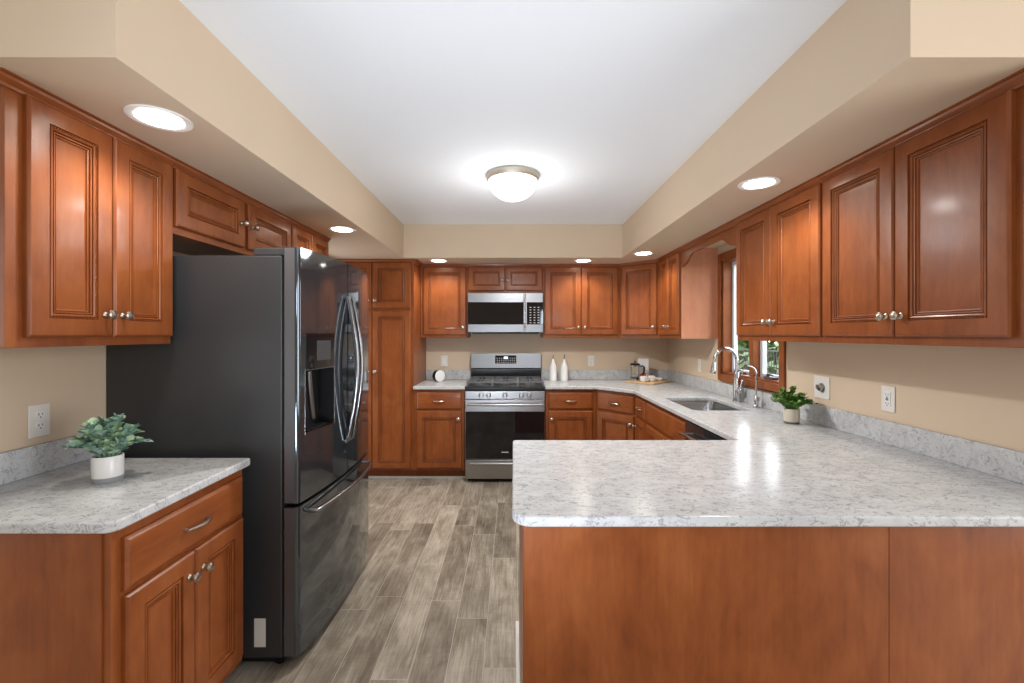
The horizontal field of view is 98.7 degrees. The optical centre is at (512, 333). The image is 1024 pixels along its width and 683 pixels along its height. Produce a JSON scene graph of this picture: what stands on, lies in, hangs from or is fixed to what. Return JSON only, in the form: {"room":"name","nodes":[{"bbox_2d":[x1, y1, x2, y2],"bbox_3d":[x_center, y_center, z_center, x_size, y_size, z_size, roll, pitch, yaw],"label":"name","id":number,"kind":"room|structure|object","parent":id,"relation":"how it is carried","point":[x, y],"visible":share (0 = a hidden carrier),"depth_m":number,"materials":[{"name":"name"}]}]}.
{"room":"kitchen","nodes":[
{"label":"kitchen","id":0,"kind":"room"},
{"bbox_2d":[0,251,186,452],"bbox_3d":[-1.775,0.192,3.060,0.120,2.449,3.840,0,0,0],"label":"wall","id":1,"kind":"structure","parent":0,"point":[72,379],"depth_m":1.64,"materials":[{"name":"beige paint"}]},
{"bbox_2d":[28,403,49,438],"bbox_3d":[-1.710,0.313,1.590,0.009,0.117,0.072,0,0,0],"label":"wall outlet","id":2,"kind":"object","parent":1,"relation":"attached to","point":[39,414],"visible":1,"depth_m":1.58,"materials":[{"name":"white plastic"}]},
{"bbox_2d":[35,421,44,429],"bbox_3d":[-1.707,0.333,1.590,0.003,0.033,0.033,0,0,0],"label":"receptacle","id":3,"kind":"object","parent":2,"relation":"attached to","point":[39,425],"depth_m":1.59,"materials":[{"name":"grey plastic"}]},
{"bbox_2d":[35,410,44,419],"bbox_3d":[-1.707,0.293,1.590,0.003,0.033,0.033,0,0,0],"label":"receptacle","id":4,"kind":"object","parent":2,"relation":"attached to","point":[39,414],"depth_m":1.59,"materials":[{"name":"grey plastic"}]},
{"bbox_2d":[0,435,94,484],"bbox_3d":[-1.704,0.449,1.476,0.019,0.104,0.619,0,0,0],"label":"backsplash","id":5,"kind":"structure","parent":1,"relation":"attached to","point":[20,463],"depth_m":1.57,"materials":[{"name":"white stone"}]},
{"bbox_2d":[0,67,178,347],"bbox_3d":[-1.535,-0.340,1.500,0.357,0.759,0.626,0,0,0],"label":"upper cabinet","id":6,"kind":"object","parent":1,"relation":"attached to","point":[86,203],"visible":1,"depth_m":1.42,"materials":[{"name":"brown wood"}]},
{"bbox_2d":[173,160,293,254],"bbox_3d":[-1.535,-0.568,2.295,0.357,0.302,0.960,0,0,0],"label":"upper cabinet","id":7,"kind":"object","parent":1,"relation":"attached to","point":[211,217],"visible":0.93,"depth_m":2.11,"materials":[{"name":"brown wood"}]},
{"bbox_2d":[291,220,330,255],"bbox_3d":[-1.545,-0.568,3.057,0.336,0.302,0.560,0,0,0],"label":"upper cabinet","id":8,"kind":"object","parent":1,"relation":"attached to","point":[302,236],"visible":0.32,"depth_m":2.99,"materials":[{"name":"brown wood"}]},
{"bbox_2d":[368,476,464,477],"bbox_3d":[-1.087,1.405,4.312,1.255,0.022,0.014,0,0,0],"label":"trim","id":9,"kind":"structure","parent":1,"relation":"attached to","point":[368,476],"depth_m":4.30,"materials":[{"name":"brown paint"}]},
{"bbox_2d":[223,478,518,682],"bbox_3d":[0.000,1.456,0.240,6.800,0.080,9.480,0,0,0],"label":"floor","id":10,"kind":"structure","parent":0,"point":[434,597],"depth_m":2.32,"materials":[{"name":"brown wood"}]},
{"bbox_2d":[0,469,242,682],"bbox_3d":[-1.375,0.974,1.482,0.674,0.884,0.586,0,0,0],"label":"base cabinet","id":11,"kind":"object","parent":10,"relation":"on","point":[157,598],"visible":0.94,"depth_m":1.24,"materials":[{"name":"brown wood"}]},
{"bbox_2d":[0,435,249,533],"bbox_3d":[-1.387,0.465,1.476,0.653,0.135,0.619,0,0,0],"label":"countertop","id":12,"kind":"structure","parent":11,"relation":"on","point":[46,487],"depth_m":1.44,"materials":[{"name":"white stone"}]},
{"bbox_2d":[61,413,152,484],"bbox_3d":[-1.388,0.387,1.508,0.216,0.228,0.218,0,0,0],"label":"eucalyptus","id":13,"kind":"object","parent":12,"relation":"on","point":[107,439],"visible":1,"depth_m":1.48,"materials":[{"name":"green plant"}]},
{"bbox_2d":[90,452,124,484],"bbox_3d":[-1.385,0.458,1.505,0.086,0.087,0.086,0,0,0],"label":"pot","id":14,"kind":"object","parent":12,"relation":"on","point":[108,467],"depth_m":1.48,"materials":[{"name":"white ceramic"}]},
{"bbox_2d":[106,247,371,663],"bbox_3d":[-1.253,0.524,2.305,0.922,1.783,0.910,0,0,0],"label":"refrigerator","id":15,"kind":"object","parent":10,"relation":"on","point":[265,360],"visible":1,"depth_m":1.85,"materials":[{"name":"black metal"}]},
{"bbox_2d":[337,259,425,475],"bbox_3d":[-1.317,0.350,4.522,0.790,2.132,0.661,0,0,0],"label":"pantry cabinet","id":16,"kind":"object","parent":10,"relation":"on","point":[396,347],"visible":0.62,"depth_m":4.24,"materials":[{"name":"brown wood"}]},
{"bbox_2d":[414,389,465,475],"bbox_3d":[-0.708,0.974,4.521,0.490,0.884,0.661,0,0,0],"label":"base cabinet","id":17,"kind":"object","parent":10,"relation":"on","point":[439,414],"visible":0.94,"depth_m":4.24,"materials":[{"name":"brown wood"}]},
{"bbox_2d":[413,370,470,388],"bbox_3d":[-0.706,0.465,4.529,0.495,0.135,0.648,0,0,0],"label":"countertop","id":18,"kind":"structure","parent":17,"relation":"on","point":[454,379],"depth_m":4.63,"materials":[{"name":"white stone"}]},
{"bbox_2d":[432,370,444,381],"bbox_3d":[-0.777,0.440,4.605,0.062,0.122,0.122,0,0,44],"label":"desk clock","id":19,"kind":"object","parent":18,"relation":"on","point":[438,375],"visible":1,"depth_m":4.58,"materials":[{"name":"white plastic"}]},
{"bbox_2d":[465,353,544,480],"bbox_3d":[-0.074,0.814,4.464,0.762,1.205,0.701,0,0,0],"label":"gas range","id":20,"kind":"object","parent":10,"relation":"on","point":[505,392],"visible":0.98,"depth_m":4.18,"materials":[{"name":"silver metal"}]},
{"bbox_2d":[465,380,544,390],"bbox_3d":[-0.074,0.524,4.478,0.760,0.040,0.594,0,0,0],"label":"cooktop","id":21,"kind":"object","parent":20,"relation":"in","point":[469,386],"depth_m":4.21,"materials":[{"name":"black metal"}]},
{"bbox_2d":[545,389,595,439],"bbox_3d":[0.557,0.974,4.521,0.489,0.884,0.661,0,0,0],"label":"base cabinet","id":22,"kind":"object","parent":10,"relation":"on","point":[570,414],"visible":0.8,"depth_m":4.23,"materials":[{"name":"brown wood"}]},
{"bbox_2d":[596,389,636,439],"bbox_3d":[1.261,0.974,4.392,0.912,0.884,0.920,0,0,0],"label":"base cabinet","id":23,"kind":"object","parent":10,"relation":"on","point":[615,411],"visible":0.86,"depth_m":4.08,"materials":[{"name":"brown wood"}]},
{"bbox_2d":[632,396,646,439],"bbox_3d":[1.386,0.974,3.788,0.661,0.884,0.300,0,0,0],"label":"base cabinet","id":24,"kind":"object","parent":10,"relation":"on","point":[640,403],"visible":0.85,"depth_m":3.79,"materials":[{"name":"brown wood"}]},
{"bbox_2d":[645,400,685,439],"bbox_3d":[1.387,0.974,3.205,0.661,0.884,0.860,0,0,0],"label":"base cabinet","id":25,"kind":"object","parent":10,"relation":"on","point":[662,424],"visible":0.06,"depth_m":3.23,"materials":[{"name":"brown wood"}]},
{"bbox_2d":[679,420,725,439],"bbox_3d":[1.361,0.977,2.468,0.657,0.878,0.600,0,0,0],"label":"dishwasher","id":26,"kind":"object","parent":10,"relation":"on","point":[693,431],"visible":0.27,"depth_m":2.58,"materials":[{"name":"black metal"}]},
{"bbox_2d":[519,525,1023,682],"bbox_3d":[0.874,0.974,1.690,1.687,0.884,0.880,0,0,0],"label":"base cabinet","id":27,"kind":"object","parent":10,"relation":"on","point":[597,604],"visible":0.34,"depth_m":1.25,"materials":[{"name":"brown wood"}]},
{"bbox_2d":[516,621,519,682],"bbox_3d":[0.021,1.399,1.690,0.017,0.035,0.860,0,0,0],"label":"trim","id":28,"kind":"structure","parent":27,"relation":"attached to","point":[517,622],"depth_m":1.90,"materials":[{"name":"white paint"}]},
{"bbox_2d":[512,370,1023,526],"bbox_3d":[0.858,0.465,3.030,1.720,0.135,3.645,0,0,0],"label":"countertop","id":29,"kind":"structure","parent":27,"relation":"on","point":[835,467],"depth_m":1.57,"materials":[{"name":"white stone"}]},
{"bbox_2d":[549,355,556,380],"bbox_3d":[0.430,0.364,4.700,0.077,0.274,0.077,0,0,0],"label":"oil bottle","id":30,"kind":"object","parent":29,"relation":"on","point":[553,369],"visible":1,"depth_m":4.67,"materials":[{"name":"white ceramic"}]},
{"bbox_2d":[561,354,567,380],"bbox_3d":[0.548,0.358,4.690,0.077,0.286,0.077,0,0,0],"label":"oil bottle","id":31,"kind":"object","parent":29,"relation":"on","point":[564,368],"visible":1,"depth_m":4.66,"materials":[{"name":"white ceramic"}]},
{"bbox_2d":[625,380,670,384],"bbox_3d":[1.400,0.493,4.560,0.320,0.016,0.380,0,0,45],"label":"serving board","id":32,"kind":"object","parent":29,"relation":"on","point":[654,382],"visible":0.73,"depth_m":4.47,"materials":[{"name":"brown wood"}]},
{"bbox_2d":[630,361,644,380],"bbox_3d":[1.292,0.382,4.554,0.151,0.206,0.102,0,0,15],"label":"press","id":33,"kind":"object","parent":32,"relation":"on","point":[634,367],"visible":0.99,"depth_m":4.52,"materials":[{"name":"clear glass"}]},
{"bbox_2d":[638,358,648,379],"bbox_3d":[1.384,0.374,4.663,0.110,0.222,0.071,0,0,22],"label":"coffee bag","id":34,"kind":"object","parent":32,"relation":"on","point":[645,362],"visible":0.55,"depth_m":4.64,"materials":[{"name":"white paper"}]},
{"bbox_2d":[640,376,648,381],"bbox_3d":[1.318,0.457,4.434,0.076,0.056,0.088,0,0,-4],"label":"cup","id":35,"kind":"object","parent":32,"relation":"on","point":[642,378],"visible":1,"depth_m":4.41,"materials":[{"name":"white ceramic"}]},
{"bbox_2d":[647,376,656,381],"bbox_3d":[1.412,0.457,4.479,0.076,0.056,0.088,0,0,-4],"label":"cup","id":36,"kind":"object","parent":32,"relation":"on","point":[651,378],"visible":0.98,"depth_m":4.45,"materials":[{"name":"white ceramic"}]},
{"bbox_2d":[673,401,739,410],"bbox_3d":[1.383,0.628,3.180,0.397,0.192,0.608,0,0,0],"label":"sink","id":37,"kind":"object","parent":29,"relation":"in","point":[694,405],"visible":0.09,"depth_m":3.47,"materials":[{"name":"silver metal"}]},
{"bbox_2d":[710,347,742,401],"bbox_3d":[1.568,0.299,3.225,0.230,0.405,0.101,0,0,0],"label":"faucet","id":38,"kind":"object","parent":29,"relation":"on","point":[737,386],"visible":1,"depth_m":3.23,"materials":[{"name":"silver metal"}]},
{"bbox_2d":[741,366,759,407],"bbox_3d":[1.617,0.359,2.995,0.118,0.284,0.059,0,0,20],"label":"filter faucet","id":39,"kind":"object","parent":29,"relation":"on","point":[756,399],"visible":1,"depth_m":2.98,"materials":[{"name":"silver metal"}]},
{"bbox_2d":[783,407,799,423],"bbox_3d":[1.565,0.460,2.470,0.080,0.082,0.080,0,0,0],"label":"pot","id":40,"kind":"object","parent":29,"relation":"on","point":[791,415],"depth_m":2.44,"materials":[{"name":"white ceramic"}]},
{"bbox_2d":[771,386,819,423],"bbox_3d":[1.569,0.397,2.467,0.227,0.209,0.230,0,0,0],"label":"potted herb","id":41,"kind":"object","parent":29,"relation":"on","point":[791,402],"visible":1,"depth_m":2.44,"materials":[{"name":"green plant"}]},
{"bbox_2d":[0,0,1023,263],"bbox_3d":[0.003,-0.876,2.999,3.435,0.314,3.711,0,0,0],"label":"soffit","id":42,"kind":"structure","parent":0,"point":[874,70],"depth_m":1.56,"materials":[{"name":"beige paint"}]},
{"bbox_2d":[123,104,193,131],"bbox_3d":[-1.176,-0.713,1.466,0.184,0.010,0.184,0,0,0],"label":"recessed light","id":43,"kind":"object","parent":42,"relation":"in","point":[156,117],"visible":1,"depth_m":1.45,"materials":[{"name":"white plastic"}]},
{"bbox_2d":[328,226,355,232],"bbox_3d":[-1.172,-0.713,3.020,0.184,0.010,0.184,0,0,0],"label":"recessed light","id":44,"kind":"object","parent":42,"relation":"in","point":[342,229],"visible":1,"depth_m":2.99,"materials":[{"name":"white plastic"}]},
{"bbox_2d":[429,259,447,261],"bbox_3d":[-0.725,-0.713,4.310,0.184,0.010,0.184,0,0,0],"label":"recessed light","id":45,"kind":"object","parent":42,"relation":"in","point":[431,260],"visible":1,"depth_m":4.27,"materials":[{"name":"white"}]},
{"bbox_2d":[574,259,592,261],"bbox_3d":[0.690,-0.713,4.310,0.184,0.010,0.184,0,0,0],"label":"recessed light","id":46,"kind":"object","parent":42,"relation":"in","point":[577,260],"visible":1,"depth_m":4.27,"materials":[{"name":"white"}]},
{"bbox_2d":[633,251,653,255],"bbox_3d":[1.165,-0.713,3.920,0.184,0.010,0.184,0,0,0],"label":"recessed light","id":47,"kind":"object","parent":42,"relation":"in","point":[641,253],"visible":1,"depth_m":3.89,"materials":[{"name":"white plastic"}]},
{"bbox_2d":[737,176,781,189],"bbox_3d":[1.174,-0.713,2.098,0.184,0.010,0.184,0,0,0],"label":"recessed light","id":48,"kind":"object","parent":42,"relation":"in","point":[758,183],"visible":1,"depth_m":2.08,"materials":[{"name":"white plastic"}]},
{"bbox_2d":[179,0,845,223],"bbox_3d":[0.000,-1.083,0.240,6.800,0.100,9.480,0,0,0],"label":"ceiling","id":49,"kind":"structure","parent":0,"point":[418,100],"depth_m":1.79,"materials":[{"name":"white paint"}]},
{"bbox_2d":[486,166,538,201],"bbox_3d":[0.000,-0.951,2.870,0.344,0.163,0.344,0,0,0],"label":"ceiling light","id":50,"kind":"object","parent":49,"relation":"attached to","point":[508,183],"visible":1,"depth_m":2.76,"materials":[{"name":"white glass"}]},
{"bbox_2d":[426,333,668,378],"bbox_3d":[0.003,0.192,4.918,3.435,2.449,0.125,0,0,0],"label":"wall","id":51,"kind":"structure","parent":0,"point":[609,353],"depth_m":4.86,"materials":[{"name":"beige paint"}]},
{"bbox_2d":[441,356,447,365],"bbox_3d":[-0.755,0.299,4.850,0.072,0.117,0.009,0,0,0],"label":"wall outlet","id":52,"kind":"object","parent":51,"relation":"attached to","point":[444,359],"visible":1,"depth_m":4.85,"materials":[{"name":"white plastic"}]},
{"bbox_2d":[421,264,470,337],"bbox_3d":[-0.708,-0.340,4.675,0.490,0.759,0.357,0,0,0],"label":"upper cabinet","id":53,"kind":"object","parent":51,"relation":"attached to","point":[444,287],"visible":0.97,"depth_m":4.54,"materials":[{"name":"brown wood"}]},
{"bbox_2d":[426,370,470,378],"bbox_3d":[-0.706,0.449,4.843,0.495,0.104,0.019,0,0,0],"label":"backsplash","id":54,"kind":"structure","parent":51,"relation":"attached to","point":[449,374],"depth_m":4.83,"materials":[{"name":"white stone"}]},
{"bbox_2d":[468,264,542,292],"bbox_3d":[-0.078,-0.571,4.675,0.768,0.297,0.357,0,0,0],"label":"upper cabinet","id":55,"kind":"object","parent":51,"relation":"attached to","point":[482,278],"visible":0.97,"depth_m":4.53,"materials":[{"name":"brown wood"}]},
{"bbox_2d":[468,293,542,333],"bbox_3d":[-0.074,-0.206,4.618,0.760,0.414,0.463,0,0,0],"label":"microwave oven","id":56,"kind":"object","parent":55,"relation":"attached to","point":[488,313],"visible":1,"depth_m":4.44,"materials":[{"name":"silver metal"}]},
{"bbox_2d":[541,264,619,337],"bbox_3d":[0.709,-0.340,4.675,0.803,0.759,0.357,0,0,0],"label":"upper cabinet","id":57,"kind":"object","parent":51,"relation":"attached to","point":[580,300],"visible":0.99,"depth_m":4.54,"materials":[{"name":"brown wood"}]},
{"bbox_2d":[588,356,594,365],"bbox_3d":[0.866,0.299,4.850,0.072,0.117,0.009,0,0,0],"label":"wall outlet","id":58,"kind":"object","parent":51,"relation":"attached to","point":[591,359],"visible":1,"depth_m":4.85,"materials":[{"name":"white plastic"}]},
{"bbox_2d":[541,370,666,378],"bbox_3d":[1.004,0.449,4.843,1.389,0.104,0.019,0,0,0],"label":"backsplash","id":59,"kind":"structure","parent":51,"relation":"attached to","point":[572,374],"depth_m":4.83,"materials":[{"name":"white stone"}]},
{"bbox_2d":[620,259,659,337],"bbox_3d":[1.398,-0.340,4.533,0.640,0.759,0.640,0,0,0],"label":"upper cabinet","id":60,"kind":"object","parent":51,"relation":"attached to","point":[639,279],"visible":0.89,"depth_m":4.39,"materials":[{"name":"brown wood"}]},
{"bbox_2d":[669,244,1023,451],"bbox_3d":[1.780,0.192,3.060,0.120,2.449,3.840,0,0,0],"label":"wall","id":61,"kind":"structure","parent":0,"point":[972,393],"depth_m":1.88,"materials":[{"name":"beige paint"}]},
{"bbox_2d":[657,248,716,338],"bbox_3d":[1.540,-0.340,3.969,0.357,0.759,0.548,0,0,0],"label":"upper cabinet","id":62,"kind":"object","parent":61,"relation":"attached to","point":[687,295],"visible":1,"depth_m":3.69,"materials":[{"name":"brown wood"}]},
{"bbox_2d":[677,220,735,266],"bbox_3d":[1.408,-0.639,3.236,0.052,0.160,0.925,0,0,0],"label":"window valance","id":63,"kind":"object","parent":62,"relation":"attached to","point":[726,232],"visible":0.8,"depth_m":3.13,"materials":[{"name":"brown wood"}]},
{"bbox_2d":[698,359,700,371],"bbox_3d":[1.715,0.294,4.043,0.009,0.117,0.072,0,0,0],"label":"wall outlet","id":64,"kind":"object","parent":61,"relation":"attached to","point":[699,360],"visible":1,"depth_m":4.04,"materials":[{"name":"white plastic"}]},
{"bbox_2d":[718,248,785,392],"bbox_3d":[1.770,-0.136,3.212,0.137,1.042,0.895,0,0,0],"label":"window","id":65,"kind":"structure","parent":61,"relation":"in","point":[727,337],"depth_m":3.57,"materials":[{"name":"brown wood"}]},
{"bbox_2d":[732,175,824,342],"bbox_3d":[1.540,-0.340,2.385,0.357,0.759,0.775,0,0,0],"label":"upper cabinet","id":66,"kind":"object","parent":61,"relation":"attached to","point":[779,241],"visible":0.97,"depth_m":2.28,"materials":[{"name":"brown wood"}]},
{"bbox_2d":[814,376,829,399],"bbox_3d":[1.706,0.298,2.444,0.028,0.122,0.120,0,0,0],"label":"wall outlet","id":67,"kind":"object","parent":61,"relation":"attached to","point":[821,384],"visible":1,"depth_m":2.43,"materials":[{"name":"white plastic"}]},
{"bbox_2d":[668,370,1023,483],"bbox_3d":[1.708,0.449,3.021,0.019,0.104,3.626,0,0,0],"label":"backsplash","id":68,"kind":"structure","parent":61,"relation":"attached to","point":[1006,463],"depth_m":1.92,"materials":[{"name":"white stone"}]},
{"bbox_2d":[881,385,894,412],"bbox_3d":[1.715,0.298,2.012,0.009,0.117,0.072,0,0,0],"label":"wall outlet","id":69,"kind":"object","parent":61,"relation":"attached to","point":[887,392],"visible":1,"depth_m":2.01,"materials":[{"name":"white plastic"}]},
{"bbox_2d":[884,391,890,406],"bbox_3d":[1.712,0.298,2.012,0.003,0.066,0.033,0,0,0],"label":"receptacle","id":70,"kind":"object","parent":69,"relation":"attached to","point":[887,394],"depth_m":2.01,"materials":[{"name":"white plastic"}]},
{"bbox_2d":[818,68,1023,347],"bbox_3d":[1.540,-0.340,1.565,0.357,0.759,0.860,0,0,0],"label":"upper cabinet","id":71,"kind":"object","parent":61,"relation":"attached to","point":[923,227],"visible":1,"depth_m":1.46,"materials":[{"name":"brown wood"}]},
{"label":"outside","id":72,"kind":"structure","parent":0,"visible":0},
{"bbox_2d":[739,343,778,374],"bbox_3d":[36.200,1.866,25.000,67.600,0.001,130.000,0,0,0],"label":"lawn","id":73,"kind":"structure","parent":72,"point":[741,365],"depth_m":27.65,"materials":[{"name":"green plant"}]},
{"bbox_2d":[738,340,778,374],"bbox_3d":[12.265,-0.974,20.122,5.684,5.935,5.931,0,0,23],"label":"tree","id":74,"kind":"object","parent":73,"relation":"on","point":[741,343],"visible":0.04,"depth_m":20.11,"materials":[{"name":"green plant"}]},
{"bbox_2d":[738,348,778,374],"bbox_3d":[8.600,1.156,16.983,0.070,1.420,22.035,0,0,0],"label":"fence","id":75,"kind":"object","parent":73,"relation":"on","point":[738,348],"visible":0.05,"depth_m":14.63,"materials":[{"name":"black metal"}]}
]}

